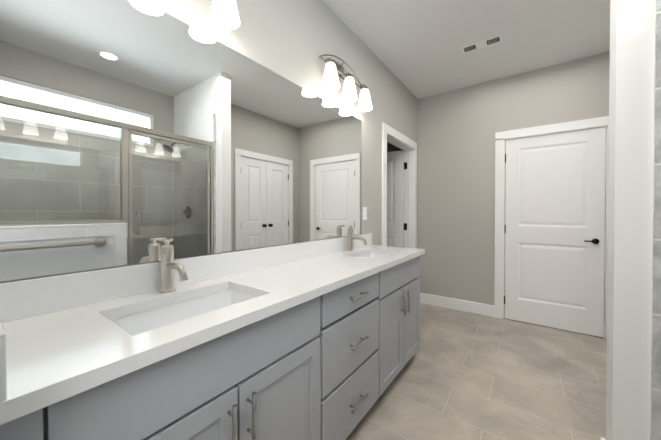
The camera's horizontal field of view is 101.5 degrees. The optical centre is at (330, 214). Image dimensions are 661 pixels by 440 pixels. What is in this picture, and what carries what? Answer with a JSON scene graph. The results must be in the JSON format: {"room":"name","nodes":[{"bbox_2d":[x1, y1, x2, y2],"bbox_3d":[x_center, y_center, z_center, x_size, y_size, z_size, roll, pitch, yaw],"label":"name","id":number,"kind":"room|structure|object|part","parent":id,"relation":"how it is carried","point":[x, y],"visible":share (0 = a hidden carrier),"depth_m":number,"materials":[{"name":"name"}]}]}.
{"room":"bathroom","nodes":[
{"label":"bathroom","id":0,"kind":"room"},
{"bbox_2d":[0,313,7,400],"bbox_3d":[-0.730,0.246,0.574,0.487,0.109,0.020,0,1,36],"label":"backsplash","id":1,"kind":"structure","parent":0,"relation":"attached to","point":[3,328],"depth_m":0.44,"materials":[{"name":"white stone"}]},
{"bbox_2d":[0,233,371,324],"bbox_3d":[-0.281,0.236,1.622,0.020,0.109,2.242,0,1,36],"label":"backsplash","id":2,"kind":"structure","parent":0,"relation":"attached to","point":[20,300],"depth_m":0.98,"materials":[{"name":"white stone"}]},
{"bbox_2d":[0,0,384,282],"bbox_3d":[-0.514,-0.167,1.421,0.120,2.730,3.490,0,1,36],"label":"wall","id":3,"kind":"structure","parent":0,"point":[292,40],"depth_m":1.84,"materials":[{"name":"paint"}]},
{"bbox_2d":[0,0,361,281],"bbox_3d":[-0.329,-0.323,1.561,0.006,1.002,2.045,0,1,36],"label":"mirror","id":4,"kind":"object","parent":3,"relation":"attached to","point":[136,131],"visible":1,"depth_m":1.04,"materials":[{"name":"white mirror"}]},
{"bbox_2d":[210,0,239,28],"bbox_3d":[-0.626,-1.021,1.018,0.162,0.306,0.607,0,1,36],"label":"sconce","id":5,"kind":"object","parent":3,"relation":"attached to","point":[224,14],"visible":1,"depth_m":1.23,"materials":[{"name":"white glass"}]},
{"bbox_2d":[319,54,371,110],"bbox_3d":[0.128,-1.032,2.053,0.162,0.306,0.607,0,1,36],"label":"sconce","id":6,"kind":"object","parent":3,"relation":"attached to","point":[333,72],"visible":1,"depth_m":2.01,"materials":[{"name":"white glass"}]},
{"bbox_2d":[363,207,366,219],"bbox_3d":[0.313,-0.013,2.447,0.010,0.116,0.072,0,1,36],"label":"electrical outlet plate","id":7,"kind":"object","parent":3,"relation":"attached to","point":[364,213],"visible":1,"depth_m":2.44,"materials":[{"name":"white plastic"}]},
{"bbox_2d":[387,142,401,151],"bbox_3d":[0.640,-0.195,4.212,1.300,2.730,0.080,0,1,36],"label":"wall","id":8,"kind":"structure","parent":0,"point":[390,147],"depth_m":3.97,"materials":[{"name":"paint"}]},
{"bbox_2d":[385,65,413,140],"bbox_3d":[0.773,-1.207,3.177,0.120,0.685,0.880,0,1,36],"label":"wall","id":9,"kind":"structure","parent":0,"point":[399,105],"depth_m":3.08,"materials":[{"name":"paint"}]},
{"bbox_2d":[382,122,416,248],"bbox_3d":[0.780,0.120,3.185,0.138,2.120,1.030,0,1,36],"label":"trim","id":10,"kind":"structure","parent":9,"relation":"attached to","point":[396,138],"depth_m":3.49,"materials":[{"name":"white wood"}]},
{"bbox_2d":[387,150,406,246],"bbox_3d":[0.626,0.159,3.760,0.880,2.015,0.037,0,1,32],"label":"door","id":11,"kind":"structure","parent":10,"relation":"attached to","point":[395,196],"depth_m":3.58,"materials":[{"name":"white wood"}]},
{"bbox_3d":[0.981,0.157,3.551,0.055,1.694,0.011,0,1,36],"label":"side door hinge","id":12,"kind":"part","parent":11,"relation":"part of","materials":[{"name":"black metal"}]},
{"bbox_2d":[414,96,417,162],"bbox_3d":[1.111,-0.189,3.652,0.120,2.730,0.270,0,1,36],"label":"wall","id":13,"kind":"structure","parent":0,"point":[415,119],"depth_m":3.58,"materials":[{"name":"paint"}]},
{"bbox_2d":[323,0,609,98],"bbox_3d":[0.408,-1.583,1.509,4.350,0.100,4.900,0,1,36],"label":"ceiling","id":14,"kind":"structure","parent":0,"point":[414,46],"depth_m":2.31,"materials":[{"name":"paint"}]},
{"bbox_2d":[461,34,502,53],"bbox_3d":[1.361,-1.537,2.436,0.320,0.010,0.110,0,1,36],"label":"ceiling vent","id":15,"kind":"object","parent":14,"relation":"in","point":[482,43],"visible":1,"depth_m":2.43,"materials":[{"name":"white plastic"}]},
{"bbox_2d":[346,303,606,439],"bbox_3d":[0.408,1.247,1.537,4.350,0.100,4.900,0,1,36],"label":"floor","id":16,"kind":"structure","parent":0,"point":[462,375],"depth_m":1.88,"materials":[{"name":"tile"}]},
{"bbox_2d":[0,249,424,439],"bbox_3d":[-0.087,0.762,1.471,0.516,0.870,2.218,0,1,36],"label":"bathroom vanity","id":17,"kind":"object","parent":16,"relation":"on","point":[315,340],"depth_m":0.93,"materials":[{"name":"grey"}]},
{"bbox_2d":[159,238,188,292],"bbox_3d":[-0.587,0.195,1.017,0.183,0.201,0.064,0,1,36],"label":"faucet","id":18,"kind":"object","parent":17,"relation":"on","point":[168,265],"visible":0.98,"depth_m":1.03,"materials":[{"name":"silver metal"}]},
{"bbox_2d":[0,249,423,416],"bbox_3d":[0.080,0.310,1.360,0.107,0.035,2.242,0,1,36],"label":"countertop","id":19,"kind":"structure","parent":17,"relation":"on","point":[28,386],"depth_m":0.64,"materials":[{"name":"white stone"}]},
{"bbox_2d":[347,225,366,250],"bbox_3d":[0.208,0.184,2.108,0.183,0.201,0.064,0,1,36],"label":"faucet","id":20,"kind":"object","parent":17,"relation":"on","point":[351,238],"visible":0.98,"depth_m":2.12,"materials":[{"name":"silver metal"}]},
{"bbox_2d":[417,51,609,304],"bbox_3d":[1.939,-0.184,3.142,1.820,2.730,0.120,0,1,36],"label":"wall","id":21,"kind":"structure","parent":0,"point":[458,129],"depth_m":3.23,"materials":[{"name":"paint"}]},
{"bbox_2d":[494,116,608,339],"bbox_3d":[2.326,0.124,2.852,1.000,2.120,0.138,0,1,36],"label":"door frame","id":22,"kind":"structure","parent":21,"relation":"attached to","point":[501,138],"depth_m":3.04,"materials":[{"name":"white wood"}]},
{"bbox_2d":[505,127,605,337],"bbox_3d":[2.310,0.168,2.830,0.802,2.015,0.035,0,1,36],"label":"door","id":23,"kind":"structure","parent":21,"relation":"in","point":[554,220],"depth_m":2.79,"materials":[{"name":"white wood"}]},
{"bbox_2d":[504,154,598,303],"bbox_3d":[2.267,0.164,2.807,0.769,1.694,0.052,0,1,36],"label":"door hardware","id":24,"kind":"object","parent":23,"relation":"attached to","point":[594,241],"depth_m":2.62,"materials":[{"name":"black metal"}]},
{"bbox_2d":[606,0,655,439],"bbox_3d":[1.760,-0.162,0.857,1.220,2.730,0.115,0,1,36],"label":"wall","id":25,"kind":"structure","parent":0,"point":[630,198],"depth_m":1.14,"materials":[{"name":"white paint"}]},
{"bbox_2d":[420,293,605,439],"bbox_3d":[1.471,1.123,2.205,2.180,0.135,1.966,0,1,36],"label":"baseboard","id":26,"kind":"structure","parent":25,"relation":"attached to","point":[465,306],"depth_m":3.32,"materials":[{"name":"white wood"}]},
{"bbox_2d":[650,18,655,439],"bbox_3d":[1.719,0.204,0.813,0.990,2.000,0.010,0,1,36],"label":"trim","id":27,"kind":"structure","parent":25,"relation":"attached to","point":[653,227],"depth_m":1.10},
{"bbox_2d":[651,0,660,439],"bbox_3d":[1.329,0.001,1.087,0.035,2.200,0.002,0,1,36],"label":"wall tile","id":28,"kind":"object","parent":27,"relation":"attached to","point":[656,388],"visible":1,"depth_m":1.09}
]}

